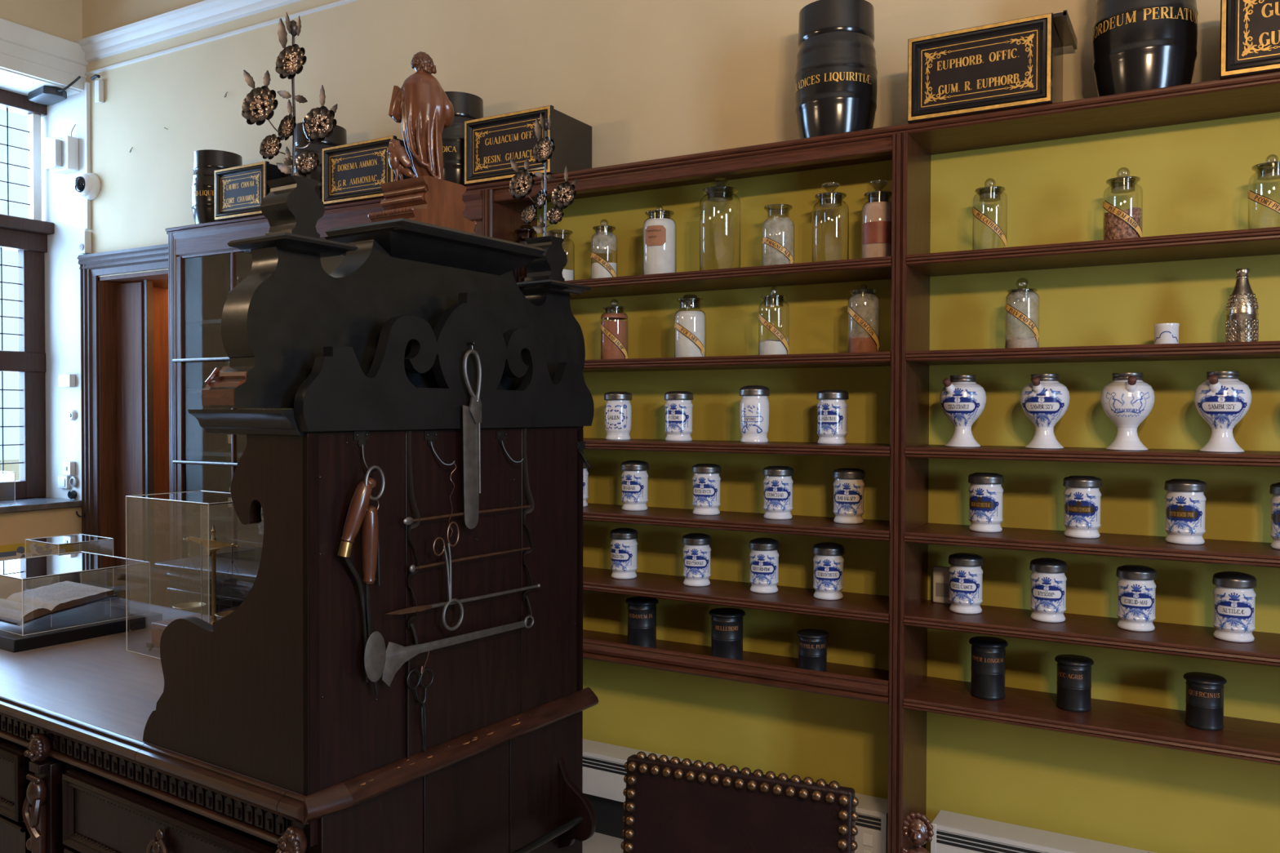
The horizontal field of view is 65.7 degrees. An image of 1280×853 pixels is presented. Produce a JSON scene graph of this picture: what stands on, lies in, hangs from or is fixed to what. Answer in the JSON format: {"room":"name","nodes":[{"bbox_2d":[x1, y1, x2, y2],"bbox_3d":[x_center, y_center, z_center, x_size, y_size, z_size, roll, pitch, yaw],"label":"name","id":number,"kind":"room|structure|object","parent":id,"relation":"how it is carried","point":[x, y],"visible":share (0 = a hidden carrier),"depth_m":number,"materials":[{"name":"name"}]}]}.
{"room":"pharmacy","nodes":[
{"label":"pharmacy","id":0,"kind":"room"},
{"bbox_2d":[0,0,82,582],"bbox_3d":[-4.836,-0.611,2.952,0.400,4.300,6.230,1,1,30],"label":"wall","id":1,"kind":"structure","parent":0,"point":[63,19],"depth_m":5.37,"materials":[{"name":"beige paint"}]},
{"bbox_2d":[0,542,73,599],"bbox_3d":[-3.375,0.766,5.117,0.012,0.285,0.905,1,1,30],"label":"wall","id":2,"kind":"structure","parent":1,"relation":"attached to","point":[8,586],"depth_m":5.28,"materials":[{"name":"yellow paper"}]},
{"bbox_2d":[0,88,81,513],"bbox_3d":[-3.628,-0.702,5.082,0.478,2.311,1.328,1,1,30],"label":"window","id":3,"kind":"structure","parent":1,"relation":"in","point":[27,237],"depth_m":5.65,"materials":[{"name":"brown wood"}]},
{"bbox_2d":[0,67,87,499],"bbox_3d":[-3.603,-0.724,5.068,0.435,2.285,1.330,1,1,30],"label":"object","id":4,"kind":"structure","parent":1,"relation":"attached to","point":[62,206],"depth_m":5.63,"materials":[{"name":"white paint"}]},
{"bbox_2d":[0,17,88,90],"bbox_3d":[-4.573,-1.947,2.897,0.085,0.232,6.030,1,1,30],"label":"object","id":5,"kind":"structure","parent":1,"relation":"attached to","point":[24,50],"depth_m":5.29,"materials":[{"name":"white paint"}]},
{"bbox_2d":[582,831,623,852],"bbox_3d":[-1.069,1.632,1.587,10.600,0.120,7.550,1,1,30],"label":"floor","id":6,"kind":"structure","parent":0,"point":[597,842],"depth_m":3.66,"materials":[{"name":"stone"}]},
{"bbox_2d":[154,555,259,617],"bbox_3d":[-1.381,1.069,4.081,1.610,0.925,0.246,1,1,30],"label":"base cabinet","id":7,"kind":"object","parent":6,"relation":"on","point":[233,590],"visible":0.06,"depth_m":4.28,"materials":[{"name":"brown wood"}]},
{"bbox_2d":[0,175,599,852],"bbox_3d":[-1.530,0.500,3.169,2.899,2.090,1.186,1,1,34],"label":"desk","id":8,"kind":"object","parent":6,"relation":"on","point":[260,728],"visible":0.97,"depth_m":2.31,"materials":[{"name":"brown wood"}]},
{"bbox_2d":[25,533,113,590],"bbox_3d":[-2.391,0.576,4.158,0.275,0.211,0.223,1,1,34],"label":"display case","id":9,"kind":"object","parent":8,"relation":"on","point":[58,540],"visible":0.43,"depth_m":4.14,"materials":[{"name":"glass"}]},
{"bbox_2d":[0,551,150,635],"bbox_3d":[-2.141,0.597,3.625,0.493,0.192,0.443,1,1,34],"label":"display case","id":10,"kind":"object","parent":8,"relation":"on","point":[53,565],"visible":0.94,"depth_m":3.62,"materials":[{"name":"glass"}]},
{"bbox_2d":[0,601,162,653],"bbox_3d":[-2.157,0.715,3.625,0.595,0.042,0.510,1,1,34],"label":"plinth","id":11,"kind":"object","parent":8,"relation":"on","point":[95,612],"visible":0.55,"depth_m":3.50,"materials":[{"name":"black"}]},
{"bbox_2d":[0,581,116,627],"bbox_3d":[-2.148,0.645,3.569,0.351,0.101,0.342,1,1,34],"label":"open book","id":12,"kind":"object","parent":11,"relation":"on","point":[40,602],"visible":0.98,"depth_m":3.52,"materials":[{"name":"white paper"}]},
{"bbox_2d":[125,490,232,659],"bbox_3d":[-1.432,0.487,3.262,0.463,0.514,0.271,1,1,34],"label":"display case","id":13,"kind":"object","parent":8,"relation":"on","point":[197,497],"visible":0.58,"depth_m":3.26,"materials":[{"name":"glass"}]},
{"bbox_2d":[146,524,245,650],"bbox_3d":[-1.416,0.531,3.256,0.407,0.424,0.194,1,1,34],"label":"balance scale","id":14,"kind":"object","parent":8,"relation":"on","point":[158,627],"visible":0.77,"depth_m":3.24,"materials":[{"name":"brown metal"}]},
{"bbox_2d":[241,11,337,177],"bbox_3d":[-0.741,-0.702,2.101,0.194,0.354,0.059,0,1,-19],"label":"flower","id":15,"kind":"object","parent":8,"relation":"on","point":[259,105],"visible":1,"depth_m":2.11,"materials":[{"name":"brown metal"}]},
{"bbox_2d":[337,480,372,682],"bbox_3d":[-0.598,0.335,2.106,0.047,0.440,0.088,1,1,34],"label":"tool","id":16,"kind":"object","parent":8,"relation":"hanging from","point":[359,503],"visible":0.97,"depth_m":2.09,"materials":[{"name":"wood"}]},
{"bbox_2d":[361,465,385,696],"bbox_3d":[-0.572,0.335,2.137,0.039,0.505,0.080,1,1,22],"label":"tool","id":17,"kind":"object","parent":8,"relation":"hanging from","point":[370,527],"visible":0.94,"depth_m":2.12,"materials":[{"name":"wood"}]},
{"bbox_2d":[406,651,433,751],"bbox_3d":[-0.502,0.631,2.281,0.024,0.247,0.083,1,1,34],"label":"scissors","id":18,"kind":"object","parent":8,"relation":"hanging from","point":[423,709],"visible":1,"depth_m":2.29,"materials":[{"name":"metal"}]},
{"bbox_2d":[368,51,477,233],"bbox_3d":[-0.547,-0.704,2.486,0.171,0.465,0.236,1,1,34],"label":"statue","id":19,"kind":"object","parent":8,"relation":"on","point":[424,109],"visible":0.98,"depth_m":2.45,"materials":[{"name":"brown wood"}]},
{"bbox_2d":[388,85,400,123],"bbox_3d":[-0.612,-0.813,2.502,0.024,0.080,0.060,0,1,7],"label":"book","id":20,"kind":"object","parent":19,"relation":"on","point":[394,112],"depth_m":2.47,"materials":[{"name":"brown wood"}]},
{"bbox_2d":[432,462,463,631],"bbox_3d":[-0.450,0.282,2.323,0.011,0.398,0.100,1,1,34],"label":"forceps","id":21,"kind":"object","parent":8,"relation":"hanging from","point":[447,561],"visible":1,"depth_m":2.32,"materials":[{"name":"metal"}]},
{"bbox_2d":[364,614,533,687],"bbox_3d":[-0.435,0.506,2.358,0.008,0.131,0.567,1,1,34],"label":"spatula","id":22,"kind":"object","parent":8,"relation":"hanging from","point":[379,660],"visible":1,"depth_m":2.20,"materials":[{"name":"metal"}]},
{"bbox_2d":[385,583,540,614],"bbox_3d":[-0.413,0.418,2.398,0.012,0.023,0.536,1,1,34],"label":"knife","id":23,"kind":"object","parent":8,"relation":"attached to","point":[420,608],"visible":0.99,"depth_m":2.35,"materials":[{"name":"metal"}]},
{"bbox_2d":[403,505,530,524],"bbox_3d":[-0.408,0.210,2.401,0.009,0.019,0.438,1,1,34],"label":"spoon","id":24,"kind":"object","parent":8,"relation":"attached to","point":[407,521],"visible":1,"depth_m":2.34,"materials":[{"name":"metal"}]},
{"bbox_2d":[408,546,530,573],"bbox_3d":[-0.403,0.319,2.411,0.009,0.019,0.420,1,1,34],"label":"spoon","id":25,"kind":"object","parent":8,"relation":"attached to","point":[412,568],"visible":1,"depth_m":2.38,"materials":[{"name":"metal"}]},
{"bbox_2d":[462,341,481,528],"bbox_3d":[-0.408,0.022,2.387,0.028,0.452,0.064,1,1,34],"label":"spatula","id":26,"kind":"object","parent":8,"relation":"hanging from","point":[472,415],"visible":1,"depth_m":2.39,"materials":[{"name":"metal"}]},
{"bbox_2d":[508,112,577,236],"bbox_3d":[-0.274,-0.712,2.809,0.194,0.354,0.059,0,1,-6],"label":"flower","id":27,"kind":"object","parent":8,"relation":"on","point":[521,184],"visible":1,"depth_m":2.81,"materials":[{"name":"brown metal"}]},
{"bbox_2d":[164,71,1279,852],"bbox_3d":[0.071,0.313,3.556,5.205,2.460,0.311,1,1,30],"label":"wall shelving","id":28,"kind":"object","parent":6,"relation":"on","point":[202,268],"visible":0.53,"depth_m":3.06,"materials":[{"name":"red wood"}]},
{"bbox_2d":[191,149,242,224],"bbox_3d":[-2.001,-1.113,4.703,0.236,0.345,0.236,0,1,-1],"label":"barrel","id":29,"kind":"object","parent":28,"relation":"on","point":[205,163],"visible":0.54,"depth_m":4.60,"materials":[{"name":"black paint"}]},
{"bbox_2d":[227,408,247,452],"bbox_3d":[-1.907,0.017,4.700,0.086,0.205,0.087,1,1,30],"label":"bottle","id":30,"kind":"object","parent":28,"relation":"on","point":[242,439],"visible":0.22,"depth_m":4.67,"materials":[{"name":"brown"}]},
{"bbox_2d":[214,160,291,221],"bbox_3d":[-1.726,-1.052,4.529,0.345,0.228,0.254,1,1,30],"label":"box","id":31,"kind":"object","parent":28,"relation":"on","point":[239,190],"visible":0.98,"depth_m":4.42,"materials":[{"name":"black paint"}]},
{"bbox_2d":[290,122,346,200],"bbox_3d":[-1.406,-1.121,4.362,0.246,0.375,0.246,0,1,-19],"label":"barrel","id":32,"kind":"object","parent":28,"relation":"on","point":[339,136],"visible":0.18,"depth_m":4.26,"materials":[{"name":"black paint"}]},
{"bbox_2d":[322,135,416,205],"bbox_3d":[-1.090,-1.049,4.188,0.404,0.238,0.294,1,1,30],"label":"box","id":33,"kind":"object","parent":28,"relation":"on","point":[356,171],"visible":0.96,"depth_m":4.07,"materials":[{"name":"black paint"}]},
{"bbox_2d":[441,91,483,186],"bbox_3d":[-0.738,-1.119,3.980,0.238,0.385,0.238,1,1,33],"label":"barrel","id":34,"kind":"object","parent":28,"relation":"on","point":[467,106],"visible":0.24,"depth_m":3.87,"materials":[{"name":"black paint"}]},
{"bbox_2d":[512,224,537,282],"bbox_3d":[-0.440,-0.655,3.838,0.104,0.245,0.104,0,1,-7],"label":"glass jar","id":35,"kind":"object","parent":28,"relation":"on","point":[520,273],"visible":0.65,"depth_m":3.80,"materials":[{"name":"glass"}]},
{"bbox_2d":[464,105,591,186],"bbox_3d":[-0.426,-1.044,3.808,0.402,0.244,0.294,1,1,30],"label":"box","id":36,"kind":"object","parent":28,"relation":"on","point":[491,142],"visible":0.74,"depth_m":3.70,"materials":[{"name":"black paint"}]},
{"bbox_2d":[591,218,617,278],"bbox_3d":[-0.133,-0.647,3.662,0.099,0.237,0.100,0,1,2],"label":"glass jar","id":37,"kind":"object","parent":28,"relation":"on","point":[602,268],"visible":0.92,"depth_m":3.63,"materials":[{"name":"glass"}]},
{"bbox_2d":[600,299,628,359],"bbox_3d":[-0.095,-0.351,3.644,0.104,0.233,0.104,0,1,3],"label":"glass jar","id":38,"kind":"object","parent":28,"relation":"on","point":[615,334],"visible":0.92,"depth_m":3.60,"materials":[{"name":"glass"}]},
{"bbox_2d":[604,391,631,439],"bbox_3d":[-0.081,-0.040,3.642,0.104,0.177,0.104,1,1,21],"label":"pot","id":39,"kind":"object","parent":28,"relation":"on","point":[618,408],"visible":1,"depth_m":3.60,"materials":[{"name":"ceramic"}]},
{"bbox_2d":[609,528,638,579],"bbox_3d":[-0.059,0.466,3.660,0.104,0.182,0.104,1,1,31],"label":"pot","id":40,"kind":"object","parent":28,"relation":"on","point":[624,544],"visible":1,"depth_m":3.62,"materials":[{"name":"ceramic"}]},
{"bbox_2d":[620,460,648,511],"bbox_3d":[-0.019,0.214,3.633,0.104,0.182,0.104,1,1,28],"label":"pot","id":41,"kind":"object","parent":28,"relation":"on","point":[634,476],"visible":1,"depth_m":3.59,"materials":[{"name":"ceramic"}]},
{"bbox_2d":[625,596,658,648],"bbox_3d":[0.007,0.717,3.614,0.120,0.178,0.120,0,1,14],"label":"tin canister","id":42,"kind":"object","parent":28,"relation":"on","point":[642,611],"visible":0.88,"depth_m":3.57,"materials":[{"name":"black metal"}]},
{"bbox_2d":[642,205,676,275],"bbox_3d":[0.070,-0.658,3.545,0.120,0.263,0.122,0,1,1],"label":"glass jar","id":43,"kind":"object","parent":28,"relation":"on","point":[660,239],"visible":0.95,"depth_m":3.50,"materials":[{"name":"clear glass"}]},
{"bbox_2d":[664,391,693,441],"bbox_3d":[0.138,-0.037,3.517,0.104,0.177,0.104,1,1,26],"label":"pot","id":44,"kind":"object","parent":28,"relation":"on","point":[678,406],"visible":1,"depth_m":3.48,"materials":[{"name":"ceramic"}]},
{"bbox_2d":[674,294,706,357],"bbox_3d":[0.176,-0.349,3.489,0.112,0.225,0.113,0,1,7],"label":"glass jar","id":45,"kind":"object","parent":28,"relation":"on","point":[690,326],"visible":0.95,"depth_m":3.45,"materials":[{"name":"glass"}]},
{"bbox_2d":[682,533,711,586],"bbox_3d":[0.201,0.469,3.510,0.104,0.182,0.104,0,1,13],"label":"pot","id":46,"kind":"object","parent":28,"relation":"on","point":[696,549],"visible":1,"depth_m":3.47,"materials":[{"name":"ceramic"}]},
{"bbox_2d":[692,463,721,515],"bbox_3d":[0.234,0.220,3.488,0.104,0.177,0.104,1,1,23],"label":"pot","id":47,"kind":"object","parent":28,"relation":"on","point":[706,479],"visible":1,"depth_m":3.45,"materials":[{"name":"ceramic"}]},
{"bbox_2d":[699,177,741,270],"bbox_3d":[0.277,-0.689,3.427,0.142,0.330,0.142,0,1,5],"label":"glass jar","id":48,"kind":"object","parent":28,"relation":"on","point":[735,189],"visible":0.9,"depth_m":3.42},
{"bbox_2d":[709,608,745,660],"bbox_3d":[0.303,0.724,3.445,0.126,0.170,0.126,0,1,7],"label":"tin canister","id":49,"kind":"object","parent":28,"relation":"on","point":[726,624],"visible":0.92,"depth_m":3.40,"materials":[{"name":"black metal"}]},
{"bbox_2d":[739,385,769,443],"bbox_3d":[0.389,-0.043,3.372,0.104,0.195,0.104,1,1,22],"label":"pot","id":50,"kind":"object","parent":28,"relation":"on","point":[754,402],"visible":1,"depth_m":3.33,"materials":[{"name":"ceramic"}]},
{"bbox_2d":[749,537,779,593],"bbox_3d":[0.424,0.471,3.383,0.104,0.182,0.104,0,1,20],"label":"pot","id":51,"kind":"object","parent":28,"relation":"on","point":[764,555],"visible":1,"depth_m":3.34,"materials":[{"name":"ceramic"}]},
{"bbox_2d":[758,285,789,355],"bbox_3d":[0.450,-0.353,3.332,0.104,0.241,0.104,0,1,8],"label":"glass jar","id":52,"kind":"object","parent":28,"relation":"on","point":[780,346],"visible":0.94,"depth_m":3.30,"materials":[{"name":"glass"}]},
{"bbox_2d":[762,466,793,519],"bbox_3d":[0.467,0.223,3.355,0.104,0.177,0.104,0,1,20],"label":"pot","id":53,"kind":"object","parent":28,"relation":"on","point":[778,482],"visible":1,"depth_m":3.31,"materials":[{"name":"ceramic"}]},
{"bbox_2d":[761,204,794,266],"bbox_3d":[0.463,-0.629,3.321,0.109,0.214,0.111,0,1,8],"label":"glass jar","id":54,"kind":"object","parent":28,"relation":"on","point":[777,246],"visible":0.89,"depth_m":3.30,"materials":[{"name":"glass"}]},
{"bbox_2d":[796,629,828,671],"bbox_3d":[0.573,0.747,3.290,0.107,0.131,0.107,0,1,12],"label":"tin canister","id":55,"kind":"object","parent":28,"relation":"on","point":[812,643],"visible":0.91,"depth_m":3.25,"materials":[{"name":"black metal"}]},
{"bbox_2d":[812,542,844,599],"bbox_3d":[0.622,0.474,3.270,0.104,0.182,0.104,0,1,17],"label":"pot","id":56,"kind":"object","parent":28,"relation":"on","point":[828,583],"visible":1,"depth_m":3.23,"materials":[{"name":"ceramic"}]},
{"bbox_2d":[812,182,848,262],"bbox_3d":[0.621,-0.656,3.231,0.118,0.272,0.118,0,1,11],"label":"glass jar","id":57,"kind":"object","parent":28,"relation":"on","point":[838,194],"visible":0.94,"depth_m":3.23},
{"bbox_2d":[816,390,848,444],"bbox_3d":[0.628,-0.031,3.236,0.104,0.177,0.104,1,1,38],"label":"pot","id":58,"kind":"object","parent":28,"relation":"on","point":[832,406],"visible":1,"depth_m":3.19,"materials":[{"name":"ceramic"}]},
{"bbox_2d":[795,0,877,138],"bbox_3d":[0.631,-1.122,3.195,0.262,0.425,0.262,0,1,19],"label":"barrel","id":59,"kind":"object","parent":28,"relation":"on","point":[836,81],"visible":0.94,"depth_m":3.09,"materials":[{"name":"black paint"}]},
{"bbox_2d":[832,467,865,524],"bbox_3d":[0.680,0.225,3.232,0.104,0.177,0.104,0,1,20],"label":"pot","id":60,"kind":"object","parent":28,"relation":"on","point":[848,484],"visible":1,"depth_m":3.19,"materials":[{"name":"ceramic"}]},
{"bbox_2d":[847,284,879,352],"bbox_3d":[0.717,-0.344,3.179,0.102,0.226,0.102,0,1,13],"label":"glass jar","id":61,"kind":"object","parent":28,"relation":"on","point":[870,342],"visible":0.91,"depth_m":3.15,"materials":[{"name":"glass"}]},
{"bbox_2d":[861,179,892,257],"bbox_3d":[0.758,-0.649,3.152,0.104,0.262,0.105,0,1,13],"label":"glass jar","id":62,"kind":"object","parent":28,"relation":"on","point":[876,231],"visible":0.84,"depth_m":3.11,"materials":[{"name":"glass"}]},
{"bbox_2d":[933,565,951,604],"bbox_3d":[0.975,0.508,3.177,0.072,0.118,0.017,1,1,36],"label":"gauge","id":63,"kind":"object","parent":28,"relation":"on","point":[940,574],"visible":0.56,"depth_m":3.17,"materials":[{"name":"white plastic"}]},
{"bbox_2d":[940,375,986,447],"bbox_3d":[0.987,-0.047,3.029,0.135,0.217,0.137,0,1,10],"label":"pot","id":64,"kind":"object","parent":28,"relation":"on","point":[962,400],"visible":1,"depth_m":2.99,"materials":[{"name":"ceramic"}]},
{"bbox_2d":[948,552,983,614],"bbox_3d":[1.003,0.481,3.052,0.104,0.177,0.104,1,1,33],"label":"pot","id":65,"kind":"object","parent":28,"relation":"on","point":[966,571],"visible":1,"depth_m":3.01,"materials":[{"name":"ceramic"}]},
{"bbox_2d":[968,472,1004,533],"bbox_3d":[1.053,0.230,3.019,0.104,0.177,0.104,1,1,41],"label":"pot","id":66,"kind":"object","parent":28,"relation":"on","point":[985,489],"visible":1,"depth_m":2.98,"materials":[{"name":"ceramic"}]},
{"bbox_2d":[968,635,1008,700],"bbox_3d":[1.061,0.735,3.022,0.113,0.172,0.113,1,1,23],"label":"tin canister","id":67,"kind":"object","parent":28,"relation":"on","point":[988,653],"visible":1,"depth_m":2.98,"materials":[{"name":"black metal"}]},
{"bbox_2d":[972,177,1007,249],"bbox_3d":[1.052,-0.630,2.983,0.101,0.232,0.101,0,1,19],"label":"glass jar","id":68,"kind":"object","parent":28,"relation":"on","point":[980,216],"visible":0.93,"depth_m":2.95,"materials":[{"name":"glass"}]},
{"bbox_2d":[907,9,1077,123],"bbox_3d":[1.053,-1.033,2.961,0.433,0.256,0.294,1,1,30],"label":"box","id":69,"kind":"object","parent":28,"relation":"on","point":[1018,63],"visible":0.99,"depth_m":2.85,"materials":[{"name":"black paint"}]},
{"bbox_2d":[1004,278,1039,348],"bbox_3d":[1.133,-0.333,2.941,0.097,0.215,0.097,1,1,21],"label":"glass jar","id":70,"kind":"object","parent":28,"relation":"on","point":[1021,341],"visible":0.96,"depth_m":2.91,"materials":[{"name":"glass"}]},
{"bbox_2d":[1020,373,1070,448],"bbox_3d":[1.189,-0.044,2.913,0.135,0.217,0.137,0,1,-4],"label":"pot","id":71,"kind":"object","parent":28,"relation":"on","point":[1044,401],"visible":1,"depth_m":2.87,"materials":[{"name":"ceramic"}]},
{"bbox_2d":[1029,557,1067,622],"bbox_3d":[1.208,0.481,2.934,0.104,0.182,0.104,1,1,28],"label":"pot","id":72,"kind":"object","parent":28,"relation":"on","point":[1048,578],"visible":1,"depth_m":2.89,"materials":[{"name":"ceramic"}]},
{"bbox_2d":[1054,654,1093,712],"bbox_3d":[1.270,0.750,2.902,0.106,0.146,0.106,-1,1,-44],"label":"tin canister","id":73,"kind":"object","parent":28,"relation":"on","point":[1073,682],"visible":1,"depth_m":2.87,"materials":[{"name":"black metal"}]},
{"bbox_2d":[1062,475,1102,538],"bbox_3d":[1.287,0.232,2.885,0.104,0.177,0.104,1,1,36],"label":"pot","id":74,"kind":"object","parent":28,"relation":"on","point":[1082,495],"visible":1,"depth_m":2.85,"materials":[{"name":"ceramic"}]},
{"bbox_2d":[1102,167,1142,239],"bbox_3d":[1.365,-0.620,2.804,0.103,0.225,0.103,1,1,26],"label":"glass jar","id":75,"kind":"object","parent":28,"relation":"on","point":[1117,224],"visible":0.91,"depth_m":2.77,"materials":[{"name":"glass"}]},
{"bbox_2d":[1100,373,1155,450],"bbox_3d":[1.376,-0.042,2.803,0.145,0.217,0.137,0,1,-34],"label":"pot","id":76,"kind":"object","parent":28,"relation":"on","point":[1127,400],"visible":1,"depth_m":2.77,"materials":[{"name":"ceramic"}]},
{"bbox_2d":[1115,564,1156,631],"bbox_3d":[1.410,0.486,2.818,0.104,0.177,0.104,1,1,27],"label":"pot","id":77,"kind":"object","parent":28,"relation":"on","point":[1136,586],"visible":1,"depth_m":2.78,"materials":[{"name":"ceramic"}]},
{"bbox_2d":[1092,0,1198,96],"bbox_3d":[1.401,-1.113,2.754,0.262,0.425,0.262,1,1,29],"label":"barrel","id":78,"kind":"object","parent":28,"relation":"on","point":[1139,45],"visible":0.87,"depth_m":2.65,"materials":[{"name":"black paint"}]},
{"bbox_2d":[1153,323,1179,344],"bbox_3d":[1.462,-0.253,2.755,0.064,0.063,0.064,1,1,28],"label":"cup","id":79,"kind":"object","parent":28,"relation":"on","point":[1164,333],"visible":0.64,"depth_m":2.73,"materials":[{"name":"white ceramic"}]},
{"bbox_2d":[1164,479,1206,545],"bbox_3d":[1.515,0.235,2.755,0.104,0.177,0.104,1,1,42],"label":"pot","id":80,"kind":"object","parent":28,"relation":"on","point":[1185,499],"visible":1,"depth_m":2.72,"materials":[{"name":"ceramic"}]},
{"bbox_2d":[1183,671,1226,731],"bbox_3d":[1.559,0.758,2.737,0.105,0.138,0.105,1,1,32],"label":"tin canister","id":81,"kind":"object","parent":28,"relation":"on","point":[1204,708],"visible":1,"depth_m":2.70,"materials":[{"name":"black metal"}]},
{"bbox_2d":[1194,371,1252,452],"bbox_3d":[1.579,-0.040,2.690,0.137,0.217,0.135,0,1,0],"label":"pot","id":82,"kind":"object","parent":28,"relation":"on","point":[1223,400],"visible":1,"depth_m":2.65,"materials":[{"name":"ceramic"}]},
{"bbox_2d":[1212,571,1257,642],"bbox_3d":[1.612,0.486,2.691,0.104,0.182,0.104,1,1,31],"label":"pot","id":83,"kind":"object","parent":28,"relation":"on","point":[1234,594],"visible":1,"depth_m":2.65,"materials":[{"name":"ceramic"}]},
{"bbox_2d":[1225,268,1258,342],"bbox_3d":[1.618,-0.321,2.664,0.077,0.203,0.077,1,1,30],"label":"bottle","id":84,"kind":"object","parent":28,"relation":"on","point":[1242,323],"visible":0.99,"depth_m":2.64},
{"bbox_2d":[1219,0,1279,79],"bbox_3d":[1.739,-1.020,2.568,0.410,0.246,0.294,1,1,30],"label":"box","id":85,"kind":"object","parent":28,"relation":"on","point":[1250,29],"visible":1,"depth_m":2.52,"materials":[{"name":"black paint"}]},
{"bbox_2d":[1247,154,1279,229],"bbox_3d":[1.673,-0.612,2.627,0.108,0.217,0.108,1,1,32],"label":"glass jar","id":86,"kind":"object","parent":28,"relation":"on","point":[1264,201],"visible":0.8,"depth_m":2.61,"materials":[{"name":"glass"}]},
{"bbox_2d":[1269,482,1279,550],"bbox_3d":[1.731,0.237,2.631,0.104,0.177,0.104,1,1,39],"label":"pot","id":87,"kind":"object","parent":28,"relation":"on","point":[1274,491],"visible":1,"depth_m":2.63,"materials":[{"name":"ceramic"}]},
{"bbox_2d":[582,738,888,852],"bbox_3d":[0.171,1.384,3.582,1.487,0.318,0.139,1,1,30],"label":"wall heater","id":88,"kind":"object","parent":6,"relation":"on","point":[604,772],"visible":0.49,"depth_m":3.68,"materials":[{"name":"white metal"}]},
{"bbox_2d":[582,756,880,830],"bbox_3d":[0.140,1.264,3.526,1.453,0.036,0.003,1,1,30],"label":"grille","id":89,"kind":"object","parent":88,"relation":"attached to","point":[606,766],"depth_m":3.65,"materials":[{"name":"black"}]},
{"bbox_2d":[620,751,858,852],"bbox_3d":[0.085,1.097,1.601,0.443,0.957,0.530,1,1,24],"label":"chair","id":90,"kind":"object","parent":6,"relation":"on","point":[672,806],"visible":1,"depth_m":1.78,"materials":[{"name":"red leather"}]},
{"bbox_2d":[899,812,933,852],"bbox_3d":[0.553,1.129,1.469,0.424,0.899,0.516,1,1,26],"label":"chair","id":91,"kind":"object","parent":6,"relation":"on","point":[917,827],"visible":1,"depth_m":1.73,"materials":[{"name":"brown wood"}]},
{"bbox_2d":[930,809,1155,852],"bbox_3d":[1.526,1.400,2.808,1.357,0.318,0.136,1,1,30],"label":"wall heater","id":92,"kind":"object","parent":6,"relation":"on","point":[953,833],"visible":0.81,"depth_m":3.01,"materials":[{"name":"white metal"}]},
{"bbox_2d":[936,831,1040,852],"bbox_3d":[1.494,1.280,2.751,1.323,0.036,0.003,1,1,30],"label":"grille","id":93,"kind":"object","parent":92,"relation":"attached to","point":[956,842],"depth_m":3.02,"materials":[{"name":"black"}]},
{"bbox_2d":[82,0,1279,852],"bbox_3d":[0.675,-0.604,3.461,9.480,4.300,0.148,1,1,30],"label":"wall","id":94,"kind":"structure","parent":0,"point":[1194,177],"depth_m":3.38,"materials":[{"name":"paint"}]},
{"bbox_2d":[27,75,80,105],"bbox_3d":[-3.245,-1.871,5.488,0.353,0.105,0.140,1,1,38],"label":"ceiling speaker","id":95,"kind":"object","parent":94,"relation":"attached to","point":[44,95],"visible":1,"depth_m":5.46,"materials":[{"name":"black"}]},
{"bbox_2d":[45,124,78,173],"bbox_3d":[-3.235,-1.558,5.537,0.170,0.261,0.105,1,1,30],"label":"emergency light","id":96,"kind":"object","parent":94,"relation":"attached to","point":[62,153],"visible":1,"depth_m":5.51,"materials":[{"name":"white plastic"}]},
{"bbox_2d":[58,373,75,387],"bbox_3d":[-3.234,-0.258,5.596,0.116,0.075,0.034,1,1,30],"label":"alarm box","id":97,"kind":"object","parent":94,"relation":"attached to","point":[65,380],"visible":1,"depth_m":5.57,"materials":[{"name":"white plastic"}]},
{"bbox_2d":[79,230,91,254],"bbox_3d":[-3.081,-1.021,5.505,0.060,0.125,0.045,1,1,30],"label":"sensor","id":98,"kind":"object","parent":94,"relation":"attached to","point":[85,237],"visible":0.98,"depth_m":5.49,"materials":[{"name":"white paint"}]},
{"bbox_2d":[72,173,100,199],"bbox_3d":[-3.062,-1.329,5.456,0.150,0.150,0.104,1,1,30],"label":"dome camera","id":99,"kind":"object","parent":94,"relation":"attached to","point":[87,185],"visible":1,"depth_m":5.44,"materials":[{"name":"white plastic"}]},
{"bbox_2d":[84,81,91,229],"bbox_3d":[-3.064,-1.502,5.501,0.024,0.810,0.022,1,1,30],"label":"duct","id":100,"kind":"object","parent":94,"relation":"attached to","point":[86,85],"visible":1,"depth_m":5.49,"materials":[{"name":"white paint"}]},
{"bbox_2d":[90,74,104,103],"bbox_3d":[-2.977,-1.853,5.439,0.074,0.154,0.034,1,1,30],"label":"sensor","id":101,"kind":"object","parent":94,"relation":"attached to","point":[99,84],"visible":1,"depth_m":5.42,"materials":[{"name":"white paint"}]},
{"bbox_2d":[76,244,169,607],"bbox_3d":[-2.497,0.279,5.430,1.185,2.455,0.468,1,1,30],"label":"door","id":102,"kind":"structure","parent":94,"relation":"in","point":[125,317],"depth_m":5.51,"materials":[{"name":"brown wood"}]},
{"bbox_2d":[73,0,356,75],"bbox_3d":[0.718,-1.990,3.294,8.870,0.173,0.080,1,1,30],"label":"trim","id":103,"kind":"structure","parent":94,"relation":"attached to","point":[205,14],"depth_m":5.05,"materials":[{"name":"white paint"}]},
{"label":"outside","id":104,"kind":"structure","parent":0,"visible":0},
{"bbox_2d":[0,459,19,481],"bbox_3d":[-6.160,1.137,7.580,0.200,1.650,9.000,1,1,30],"label":"wall","id":105,"kind":"structure","parent":104,"point":[15,468],"depth_m":8.60,"materials":[{"name":"beige paint"}]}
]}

